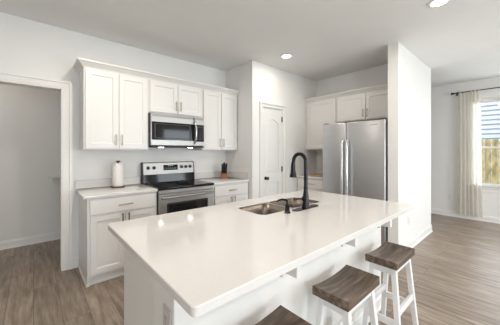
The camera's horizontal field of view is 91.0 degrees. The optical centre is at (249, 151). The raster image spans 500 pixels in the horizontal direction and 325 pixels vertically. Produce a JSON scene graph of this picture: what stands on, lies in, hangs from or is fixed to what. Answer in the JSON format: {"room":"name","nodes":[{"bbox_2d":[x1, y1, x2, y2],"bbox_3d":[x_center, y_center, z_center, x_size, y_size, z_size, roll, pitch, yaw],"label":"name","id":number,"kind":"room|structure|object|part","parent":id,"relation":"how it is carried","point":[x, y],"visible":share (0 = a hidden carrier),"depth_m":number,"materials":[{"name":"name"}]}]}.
{"room":"kitchen","nodes":[
{"label":"kitchen","id":0,"kind":"room"},
{"bbox_2d":[0,84,59,240],"bbox_3d":[-3.437,-0.021,3.449,3.000,2.752,0.120,0,0,-41],"label":"wall","id":1,"kind":"structure","parent":0,"point":[29,117],"depth_m":3.56,"materials":[{"name":"paint"}]},
{"bbox_2d":[0,231,59,249],"bbox_3d":[-3.389,1.298,3.395,3.000,0.115,0.024,0,0,-41],"label":"baseboard","id":2,"kind":"structure","parent":1,"relation":"attached to","point":[19,242],"depth_m":3.56,"materials":[{"name":"paint"}]},
{"bbox_2d":[48,176,59,181],"bbox_3d":[-2.820,0.417,3.792,0.460,0.075,0.179,0,0,-41],"label":"wall shelf","id":3,"kind":"object","parent":1,"relation":"attached to","point":[49,177],"visible":0.45,"depth_m":3.64,"materials":[{"name":"paint"}]},
{"bbox_2d":[0,12,225,257],"bbox_3d":[-0.577,-0.021,4.242,8.340,2.752,0.120,0,0,-41],"label":"wall","id":4,"kind":"structure","parent":0,"point":[27,47],"depth_m":2.92,"materials":[{"name":"paint"}]},
{"bbox_2d":[0,71,71,270],"bbox_3d":[-2.557,0.277,2.485,1.222,2.156,0.160,0,0,-41],"label":"door frame","id":5,"kind":"structure","parent":4,"relation":"attached to","point":[7,78],"depth_m":2.79,"materials":[{"name":"paint"}]},
{"bbox_2d":[72,257,78,268],"bbox_3d":[-2.037,1.298,2.860,0.073,0.115,0.024,0,0,-41],"label":"baseboard","id":6,"kind":"structure","parent":4,"relation":"attached to","point":[75,261],"depth_m":2.86,"materials":[{"name":"paint"}]},
{"bbox_2d":[75,176,140,188],"bbox_3d":[-1.764,0.391,3.102,0.728,0.099,0.021,0,0,-41],"label":"backsplash","id":7,"kind":"structure","parent":4,"relation":"attached to","point":[79,184],"depth_m":3.02,"materials":[{"name":"white stone"}]},
{"bbox_2d":[79,67,147,149],"bbox_3d":[-1.631,-0.469,2.980,0.684,0.903,0.381,0,0,-41],"label":"upper cabinet","id":8,"kind":"object","parent":4,"relation":"attached to","point":[113,107],"visible":1,"depth_m":2.83,"materials":[{"name":"paint"}]},
{"bbox_3d":[-1.659,-0.466,2.762,0.320,0.865,0.019,0,0,-41],"label":"door","id":9,"kind":"part","parent":8,"relation":"part of","materials":[{"name":"paint"}]},
{"bbox_3d":[-1.410,-0.466,2.981,0.320,0.865,0.019,0,0,-41],"label":"door","id":10,"kind":"part","parent":8,"relation":"part of","materials":[{"name":"paint"}]},
{"bbox_2d":[73,57,238,95],"bbox_3d":[-1.115,-0.948,3.431,2.175,0.070,0.385,0,0,-41],"label":"crown molding","id":11,"kind":"structure","parent":4,"relation":"attached to","point":[79,63],"depth_m":3.04,"materials":[{"name":"paint"}]},
{"bbox_2d":[148,79,201,117],"bbox_3d":[-1.083,-0.706,3.463,0.772,0.429,0.381,0,0,-41],"label":"upper cabinet","id":12,"kind":"object","parent":4,"relation":"attached to","point":[163,97],"visible":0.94,"depth_m":3.31,"materials":[{"name":"paint"}]},
{"bbox_3d":[-1.128,-0.703,3.230,0.364,0.391,0.019,0,0,-41],"label":"door","id":13,"kind":"part","parent":12,"relation":"part of","materials":[{"name":"paint"}]},
{"bbox_2d":[148,113,203,147],"bbox_3d":[-1.056,-0.264,3.425,0.758,0.434,0.464,0,0,-41],"label":"microwave oven","id":14,"kind":"object","parent":12,"relation":"attached to","point":[164,130],"visible":0.98,"depth_m":3.26,"materials":[{"name":"grey metal"}]},
{"bbox_3d":[-1.015,-0.260,3.259,0.580,0.227,0.028,0,0,-41],"label":"door glass","id":15,"kind":"part","parent":14,"relation":"part of","materials":[{"name":"black glass"}]},
{"bbox_3d":[-0.759,-0.268,3.425,0.026,0.336,0.073,0,0,-41],"label":"handle","id":16,"kind":"part","parent":14,"relation":"part of","materials":[{"name":"silver metal"}]},
{"bbox_3d":[-0.733,-0.425,3.507,0.165,0.108,0.031,0,0,-41],"label":"panel trim","id":17,"kind":"part","parent":14,"relation":"part of","materials":[{"name":"metal"}]},
{"bbox_3d":[-0.733,-0.106,3.507,0.165,0.063,0.031,0,0,-41],"label":"panel trim","id":18,"kind":"part","parent":14,"relation":"part of","materials":[{"name":"metal"}]},
{"bbox_3d":[-0.735,-0.255,3.507,0.162,0.229,0.029,0,0,-41],"label":"control panel","id":19,"kind":"part","parent":14,"relation":"part of","materials":[{"name":"black glass"}]},
{"bbox_3d":[-0.846,-0.703,3.478,0.364,0.391,0.019,0,0,-41],"label":"door","id":20,"kind":"part","parent":12,"relation":"part of","materials":[{"name":"paint"}]},
{"bbox_2d":[192,89,236,149],"bbox_3d":[-0.547,-0.469,3.935,0.652,0.903,0.381,0,0,-41],"label":"upper cabinet","id":21,"kind":"object","parent":4,"relation":"attached to","point":[219,110],"visible":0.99,"depth_m":3.80,"materials":[{"name":"paint"}]},
{"bbox_3d":[-0.570,-0.466,3.722,0.304,0.865,0.019,0,0,-41],"label":"door","id":22,"kind":"part","parent":21,"relation":"part of","materials":[{"name":"paint"}]},
{"bbox_3d":[-0.333,-0.466,3.930,0.304,0.865,0.019,0,0,-41],"label":"door","id":23,"kind":"part","parent":21,"relation":"part of","materials":[{"name":"paint"}]},
{"bbox_2d":[194,171,248,179],"bbox_3d":[-0.463,0.391,3.843,0.652,0.099,0.628,0,0,-41],"label":"backsplash","id":24,"kind":"structure","parent":4,"relation":"attached to","point":[200,175],"depth_m":4.01,"materials":[{"name":"white stone"}]},
{"bbox_2d":[226,63,246,172],"bbox_3d":[-0.190,-0.021,4.119,0.120,2.752,0.577,0,0,-41],"label":"wall","id":25,"kind":"structure","parent":0,"point":[236,78],"depth_m":4.01,"materials":[{"name":"paint"}]},
{"bbox_2d":[0,0,499,86],"bbox_3d":[1.294,-1.457,2.238,8.500,0.120,8.350,0,0,-41],"label":"ceiling","id":26,"kind":"structure","parent":0,"point":[458,40],"depth_m":2.84,"materials":[{"name":"paint"}]},
{"bbox_2d":[280,54,291,58],"bbox_3d":[0.536,-1.392,3.604,0.176,0.008,0.176,0,0,-41],"label":"recessed light","id":27,"kind":"object","parent":26,"relation":"in","point":[285,56],"visible":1,"depth_m":3.61,"materials":[{"name":"white plastic"}]},
{"bbox_2d":[427,0,449,7],"bbox_3d":[1.769,-1.392,2.300,0.176,0.008,0.176,0,0,-41],"label":"recessed light","id":28,"kind":"object","parent":26,"relation":"in","point":[434,3],"visible":1,"depth_m":2.31,"materials":[{"name":"white plastic"}]},
{"bbox_2d":[431,0,447,5],"bbox_3d":[1.769,-1.394,2.300,0.128,0.004,0.128,0,0,-41],"label":"diffuser","id":29,"kind":"object","parent":28,"relation":"attached to","point":[434,2],"depth_m":2.30,"materials":[{"name":"white plastic"}]},
{"bbox_2d":[0,213,499,324],"bbox_3d":[1.294,1.405,2.238,8.500,0.100,8.350,0,0,-41],"label":"floor","id":30,"kind":"structure","parent":0,"point":[456,267],"depth_m":2.48,"materials":[{"name":"wood"}]},
{"bbox_2d":[78,192,156,287],"bbox_3d":[-1.543,0.913,2.869,0.700,0.884,0.659,0,0,-41],"label":"base cabinet","id":31,"kind":"object","parent":30,"relation":"on","point":[101,254],"visible":0.62,"depth_m":2.57,"materials":[{"name":"paint"}]},
{"bbox_3d":[-1.473,0.949,2.553,0.315,0.584,0.019,0,0,-41],"label":"door","id":32,"kind":"part","parent":31,"relation":"part of","materials":[{"name":"paint"}]},
{"bbox_2d":[75,184,157,198],"bbox_3d":[-1.562,0.456,2.872,0.728,0.030,0.631,0,0,-41],"label":"countertop","id":33,"kind":"structure","parent":31,"relation":"on","point":[96,192],"depth_m":2.76,"materials":[{"name":"white stone"}]},
{"bbox_2d":[111,161,124,187],"bbox_3d":[-1.625,0.278,3.026,0.160,0.326,0.160,0,0,-41],"label":"paper towel holder","id":34,"kind":"object","parent":33,"relation":"on","point":[117,168],"visible":1,"depth_m":2.98,"materials":[{"name":"white paper"}]},
{"bbox_3d":[-1.351,0.567,2.660,0.644,0.147,0.019,0,0,-41],"label":"drawer","id":35,"kind":"part","parent":31,"relation":"part of","materials":[{"name":"paint"}]},
{"bbox_3d":[-1.229,0.949,2.768,0.315,0.584,0.019,0,0,-41],"label":"door","id":36,"kind":"part","parent":31,"relation":"part of","materials":[{"name":"paint"}]},
{"bbox_2d":[141,161,213,214],"bbox_3d":[-0.970,0.753,3.338,0.768,1.203,0.715,0,0,-41],"label":"electric range","id":37,"kind":"object","parent":30,"relation":"on","point":[176,184],"visible":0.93,"depth_m":3.29,"materials":[{"name":"grey metal"}]},
{"bbox_3d":[-1.176,0.238,3.572,0.746,0.167,0.088,0,0,-41],"label":"control panel","id":38,"kind":"part","parent":37,"relation":"part of","materials":[{"name":"metal"}]},
{"bbox_2d":[143,179,213,190],"bbox_3d":[-0.972,0.446,3.340,0.768,0.032,0.587,0,0,-41],"label":"cooktop","id":39,"kind":"object","parent":37,"relation":"in","point":[165,184],"depth_m":3.27,"materials":[{"name":"black glass"}]},
{"bbox_3d":[-0.796,0.486,3.140,0.758,0.047,0.030,0,0,-41],"label":"trim","id":40,"kind":"part","parent":37,"relation":"part of","materials":[{"name":"metal"}]},
{"bbox_3d":[-0.792,0.817,3.136,0.758,0.607,0.038,0,0,-41],"label":"oven door","id":41,"kind":"part","parent":37,"relation":"part of","materials":[{"name":"metal"}]},
{"bbox_3d":[-0.793,0.826,3.137,0.586,0.418,0.032,0,0,-41],"label":"oven glass","id":42,"kind":"part","parent":37,"relation":"part of","materials":[{"name":"black glass"}]},
{"bbox_3d":[-0.757,0.551,3.096,0.719,0.031,0.070,0,0,-41],"label":"handle","id":43,"kind":"part","parent":37,"relation":"part of","materials":[{"name":"metal"}]},
{"bbox_2d":[213,182,247,204],"bbox_3d":[-0.452,0.913,3.830,0.652,0.884,0.659,0,0,-41],"label":"base cabinet","id":44,"kind":"object","parent":30,"relation":"on","point":[233,192],"visible":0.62,"depth_m":3.59,"materials":[{"name":"paint"}]},
{"bbox_2d":[195,177,248,184],"bbox_3d":[-0.462,0.456,3.841,0.651,0.030,0.631,0,0,-41],"label":"countertop","id":45,"kind":"structure","parent":44,"relation":"on","point":[216,180],"depth_m":3.70,"materials":[{"name":"white stone"}]},
{"bbox_2d":[221,162,226,178],"bbox_3d":[-0.424,0.310,4.028,0.096,0.261,0.145,0,0,-13],"label":"knife block","id":46,"kind":"object","parent":45,"relation":"on","point":[223,166],"visible":1,"depth_m":3.99,"materials":[{"name":"brown wood"}]},
{"bbox_3d":[-0.380,0.943,3.516,0.297,0.572,0.019,0,0,-41],"label":"door","id":47,"kind":"part","parent":44,"relation":"part of","materials":[{"name":"paint"}]},
{"bbox_3d":[-0.265,0.567,3.617,0.608,0.147,0.019,0,0,-41],"label":"drawer","id":48,"kind":"part","parent":44,"relation":"part of","materials":[{"name":"paint"}]},
{"bbox_3d":[-0.149,0.943,3.719,0.297,0.572,0.019,0,0,-41],"label":"door","id":49,"kind":"part","parent":44,"relation":"part of","materials":[{"name":"paint"}]},
{"bbox_2d":[124,220,391,324],"bbox_3d":[0.215,0.913,1.784,1.957,0.883,0.994,0,0,-41],"label":"kitchen island","id":50,"kind":"object","parent":30,"relation":"on","point":[146,302],"visible":0.17,"depth_m":1.32,"materials":[{"name":"paint"}]},
{"bbox_2d":[164,312,167,322],"bbox_3d":[-0.320,0.635,0.937,0.003,0.028,0.034,0,0,-41],"label":"socket","id":51,"kind":"object","parent":50,"relation":"attached to","point":[165,313],"depth_m":0.94,"materials":[{"name":"grey plastic"}]},
{"bbox_2d":[163,303,170,324],"bbox_3d":[-0.317,0.655,0.940,0.005,0.116,0.072,0,0,-41],"label":"outlet","id":52,"kind":"object","parent":50,"relation":"attached to","point":[166,307],"depth_m":0.94,"materials":[{"name":"grey plastic"}]},
{"bbox_2d":[108,190,413,316],"bbox_3d":[0.245,0.456,1.761,2.023,0.030,1.076,0,0,-41],"label":"island countertop","id":53,"kind":"structure","parent":50,"relation":"on","point":[205,258],"depth_m":1.24,"materials":[{"name":"white stone"}]},
{"bbox_2d":[238,197,319,214],"bbox_3d":[0.263,0.553,2.043,0.734,0.217,0.309,0,0,-41],"label":"sink","id":54,"kind":"object","parent":53,"relation":"in","point":[266,208],"visible":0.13,"depth_m":2.09,"materials":[{"name":"metal"}]},
{"bbox_3d":[0.110,0.555,1.909,0.316,0.214,0.298,0,0,-41],"label":"bowl","id":55,"kind":"part","parent":54,"relation":"part of","materials":[{"name":"metal"}]},
{"bbox_3d":[0.389,0.555,2.154,0.386,0.214,0.298,0,0,-41],"label":"bowl","id":56,"kind":"part","parent":54,"relation":"part of","materials":[{"name":"metal"}]},
{"bbox_2d":[277,198,290,213],"bbox_3d":[0.241,0.390,1.759,0.098,0.101,0.045,0,0,4],"label":"soap dispenser","id":57,"kind":"object","parent":53,"relation":"on","point":[287,205],"visible":1,"depth_m":1.75,"materials":[{"name":"black metal"}]},
{"bbox_2d":[290,152,317,211],"bbox_3d":[0.396,0.224,1.944,0.300,0.434,0.166,0,0,-41],"label":"kitchen faucet","id":58,"kind":"object","parent":53,"relation":"on","point":[305,204],"visible":1,"depth_m":1.90,"materials":[{"name":"black metal"}]},
{"bbox_3d":[0.375,0.364,1.854,0.121,0.036,0.034,0,0,-41],"label":"lever","id":59,"kind":"part","parent":58,"relation":"part of","materials":[{"name":"black metal"}]},
{"bbox_3d":[0.390,0.154,1.939,0.139,0.294,0.029,0,0,40],"label":"spout","id":60,"kind":"part","parent":58,"relation":"part of","materials":[{"name":"black metal"}]},
{"bbox_3d":[0.432,0.438,1.903,0.300,0.007,0.056,0,0,-41],"label":"deck plate","id":61,"kind":"part","parent":58,"relation":"part of","materials":[{"name":"black metal"}]},
{"bbox_3d":[0.380,1.298,1.597,1.957,0.115,0.224,0,0,-41],"label":"molding","id":62,"kind":"part","parent":50,"relation":"part of","materials":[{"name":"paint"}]},
{"bbox_2d":[255,305,311,324],"bbox_3d":[0.071,1.045,0.974,0.393,0.620,0.266,0,0,-41],"label":"bar stool","id":63,"kind":"object","parent":30,"relation":"on","point":[280,315],"visible":1,"depth_m":1.09,"materials":[{"name":"brown wood"}]},
{"bbox_2d":[298,177,322,191],"bbox_3d":[1.290,0.913,4.447,0.666,0.884,0.640,0,0,-41],"label":"base cabinet","id":64,"kind":"object","parent":30,"relation":"on","point":[313,184],"visible":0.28,"depth_m":4.24,"materials":[{"name":"paint"}]},
{"bbox_2d":[297,173,322,179],"bbox_3d":[1.298,0.456,4.457,0.640,0.030,0.635,0,0,-41],"label":"countertop","id":65,"kind":"structure","parent":64,"relation":"on","point":[301,176],"depth_m":4.29,"materials":[{"name":"white stone"}]},
{"bbox_2d":[308,174,322,176],"bbox_3d":[1.236,0.431,4.407,0.280,0.018,0.340,0,0,-41],"label":"cutting board","id":66,"kind":"object","parent":65,"relation":"on","point":[317,175],"visible":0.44,"depth_m":4.37,"materials":[{"name":"brown wood"}]},
{"bbox_3d":[1.074,0.943,4.257,0.019,0.572,0.592,0,0,-41],"label":"door","id":67,"kind":"part","parent":64,"relation":"part of","materials":[{"name":"paint"}]},
{"bbox_2d":[312,265,379,324],"bbox_3d":[0.551,1.045,1.394,0.393,0.620,0.266,0,0,-41],"label":"bar stool","id":68,"kind":"object","parent":30,"relation":"on","point":[347,289],"visible":1,"depth_m":1.35,"materials":[{"name":"white paint"}]},
{"bbox_3d":[0.370,1.069,1.359,0.110,0.572,0.045,0,0,9],"label":"leg","id":69,"kind":"part","parent":68,"relation":"part of","materials":[{"name":"white paint"}]},
{"bbox_3d":[0.493,1.069,1.219,0.075,0.572,0.080,0,0,-41],"label":"leg","id":70,"kind":"part","parent":68,"relation":"part of","materials":[{"name":"white paint"}]},
{"bbox_3d":[0.732,1.069,1.429,0.110,0.572,0.045,0,0,9],"label":"leg","id":71,"kind":"part","parent":68,"relation":"part of","materials":[{"name":"white paint"}]},
{"bbox_2d":[323,118,387,244],"bbox_3d":[1.714,0.460,3.778,0.834,1.790,0.926,0,0,-41],"label":"refrigerator","id":72,"kind":"object","parent":30,"relation":"on","point":[355,154],"visible":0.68,"depth_m":3.48,"materials":[{"name":"grey metal"}]},
{"bbox_3d":[1.303,0.439,3.776,0.066,1.723,0.387,0,0,-41],"label":"freezer door","id":73,"kind":"part","parent":72,"relation":"part of","materials":[{"name":"metal"}]},
{"bbox_3d":[1.359,0.305,3.612,0.081,0.966,0.037,0,0,-41],"label":"handle","id":74,"kind":"part","parent":72,"relation":"part of","materials":[{"name":"silver metal"}]},
{"bbox_3d":[1.408,0.305,3.557,0.081,0.966,0.037,0,0,-41],"label":"handle","id":75,"kind":"part","parent":72,"relation":"part of","materials":[{"name":"silver metal"}]},
{"bbox_3d":[1.611,0.439,3.426,0.066,1.723,0.533,0,0,-41],"label":"fresh food door","id":76,"kind":"part","parent":72,"relation":"part of","materials":[{"name":"metal"}]},
{"bbox_2d":[362,241,418,324],"bbox_3d":[1.034,1.045,1.809,0.393,0.620,0.266,0,0,-41],"label":"bar stool","id":77,"kind":"object","parent":30,"relation":"on","point":[390,258],"visible":0.97,"depth_m":1.77,"materials":[{"name":"white paint"}]},
{"bbox_3d":[0.854,1.069,1.774,0.110,0.572,0.045,0,0,9],"label":"leg","id":78,"kind":"part","parent":77,"relation":"part of","materials":[{"name":"white paint"}]},
{"bbox_3d":[1.092,1.069,1.984,0.045,0.572,0.110,0,0,-1],"label":"leg","id":79,"kind":"part","parent":77,"relation":"part of","materials":[{"name":"white paint"}]},
{"bbox_3d":[1.034,0.759,1.809,0.380,0.048,0.207,0,0,-41],"label":"seat","id":80,"kind":"part","parent":77,"relation":"part of","materials":[{"name":"brown wood"}]},
{"bbox_3d":[0.977,1.069,1.634,0.045,0.572,0.110,0,0,-1],"label":"leg","id":81,"kind":"part","parent":77,"relation":"part of","materials":[{"name":"white paint"}]},
{"bbox_3d":[1.215,1.069,1.844,0.110,0.572,0.045,0,0,9],"label":"leg","id":82,"kind":"part","parent":77,"relation":"part of","materials":[{"name":"white paint"}]},
{"bbox_2d":[247,60,315,198],"bbox_3d":[0.687,-0.021,4.426,1.842,2.752,0.120,0,0,-41],"label":"wall","id":83,"kind":"structure","parent":0,"point":[265,83],"depth_m":4.25,"materials":[{"name":"paint"}]},
{"bbox_2d":[259,101,285,197],"bbox_3d":[0.347,0.286,4.109,0.622,2.137,0.148,0,0,-41],"label":"door frame","id":84,"kind":"structure","parent":83,"relation":"attached to","point":[261,104],"depth_m":3.99,"materials":[{"name":"paint"}]},
{"bbox_2d":[263,107,282,196],"bbox_3d":[0.386,0.318,4.071,0.481,2.050,0.102,0,0,-41],"label":"door","id":85,"kind":"structure","parent":83,"relation":"in","point":[272,118],"depth_m":4.08,"materials":[{"name":"paint"}]},
{"bbox_2d":[316,64,387,168],"bbox_3d":[1.896,-0.021,4.357,0.120,2.752,1.582,0,0,-41],"label":"wall","id":86,"kind":"structure","parent":0,"point":[378,75],"depth_m":4.38,"materials":[{"name":"paint"}]},
{"bbox_2d":[316,168,322,173],"bbox_3d":[1.530,0.391,4.663,0.021,0.099,0.633,0,0,-41],"label":"backsplash","id":87,"kind":"structure","parent":86,"relation":"attached to","point":[319,171],"depth_m":4.83,"materials":[{"name":"white stone"}]},
{"bbox_2d":[306,98,336,149],"bbox_3d":[1.401,-0.475,4.554,0.362,0.890,0.627,0,0,-41],"label":"upper cabinet","id":88,"kind":"object","parent":86,"relation":"attached to","point":[319,113],"visible":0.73,"depth_m":4.47,"materials":[{"name":"paint"}]},
{"bbox_2d":[304,83,387,102],"bbox_3d":[1.570,-0.948,4.071,0.060,0.070,1.577,0,0,-41],"label":"crown molding","id":89,"kind":"structure","parent":88,"relation":"on","point":[382,86],"depth_m":4.01,"materials":[{"name":"paint"}]},
{"bbox_2d":[337,89,387,122],"bbox_3d":[1.909,-0.704,3.949,0.398,0.433,0.948,0,0,-41],"label":"upper cabinet","id":90,"kind":"object","parent":86,"relation":"attached to","point":[370,105],"visible":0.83,"depth_m":3.85,"materials":[{"name":"paint"}]},
{"bbox_3d":[1.647,-0.701,4.014,0.019,0.395,0.472,0,0,-41],"label":"door","id":91,"kind":"part","parent":90,"relation":"part of","materials":[{"name":"paint"}]},
{"bbox_3d":[1.954,-0.701,3.667,0.019,0.395,0.431,0,0,-41],"label":"door","id":92,"kind":"part","parent":90,"relation":"part of","materials":[{"name":"paint"}]},
{"bbox_2d":[388,42,430,244],"bbox_3d":[2.438,-0.021,3.695,1.572,2.752,0.128,0,0,-41],"label":"wall","id":93,"kind":"structure","parent":0,"point":[409,78],"depth_m":3.39,"materials":[{"name":"paint"}]},
{"bbox_2d":[403,224,432,247],"bbox_3d":[2.446,1.298,3.686,1.620,0.115,0.152,0,0,-41],"label":"baseboard","id":94,"kind":"structure","parent":93,"relation":"attached to","point":[418,238],"depth_m":3.68,"materials":[{"name":"paint"}]},
{"bbox_2d":[431,77,499,217],"bbox_3d":[4.415,-0.021,4.988,0.140,2.752,8.350,0,0,-41],"label":"wall","id":95,"kind":"structure","parent":0,"point":[444,105],"depth_m":5.15,"materials":[{"name":"paint"}]},
{"bbox_2d":[431,208,499,223],"bbox_3d":[4.800,1.298,4.427,0.024,0.115,6.700,0,0,-41],"label":"baseboard","id":96,"kind":"structure","parent":95,"relation":"attached to","point":[490,219],"depth_m":4.96,"materials":[{"name":"paint"}]},
{"bbox_2d":[451,87,499,95],"bbox_3d":[4.734,-1.175,4.435,0.113,0.070,1.720,0,0,-41],"label":"curtain rod","id":97,"kind":"object","parent":95,"relation":"attached to","point":[456,93],"visible":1,"depth_m":4.84,"materials":[{"name":"black metal"}]},
{"bbox_2d":[458,89,482,217],"bbox_3d":[4.335,0.035,4.845,0.070,2.470,0.368,0,0,-41],"label":"curtain","id":98,"kind":"object","parent":97,"relation":"hanging from","point":[469,103],"visible":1,"depth_m":4.85,"materials":[{"name":"fabric"}]},
{"bbox_2d":[480,97,499,192],"bbox_3d":[4.780,-0.120,4.543,0.170,1.810,1.080,0,0,-41],"label":"window","id":99,"kind":"structure","parent":95,"relation":"in","point":[495,188],"depth_m":4.71,"materials":[{"name":"paint"}]},
{"bbox_3d":[4.828,-0.522,4.585,0.030,0.935,0.930,0,0,-41],"label":"sash","id":100,"kind":"part","parent":99,"relation":"part of","materials":[{"name":"paint"}]},
{"bbox_3d":[4.803,0.282,4.563,0.030,0.755,0.930,0,0,-41],"label":"sash","id":101,"kind":"part","parent":99,"relation":"part of","materials":[{"name":"paint"}]},
{"label":"outside","id":102,"kind":"structure","parent":0,"visible":0},
{"bbox_3d":[13.771,1.605,12.127,23.300,0.100,28.000,0,0,-41],"label":"ground","id":103,"kind":"structure","parent":102,"visible":0},
{"bbox_2d":[481,101,499,183],"bbox_3d":[10.837,-1.820,8.877,4.000,6.750,15.800,0,0,-41],"label":"neighbor house","id":104,"kind":"structure","parent":103,"relation":"on","point":[490,112],"depth_m":8.92,"materials":[{"name":"paint"}]},
{"bbox_2d":[481,139,499,183],"bbox_3d":[7.552,0.609,6.031,0.107,1.892,9.070,0,0,-41],"label":"wooden fence","id":105,"kind":"object","parent":103,"relation":"on","point":[486,152],"visible":0.08,"depth_m":6.88,"materials":[{"name":"brown wood"}]}
]}

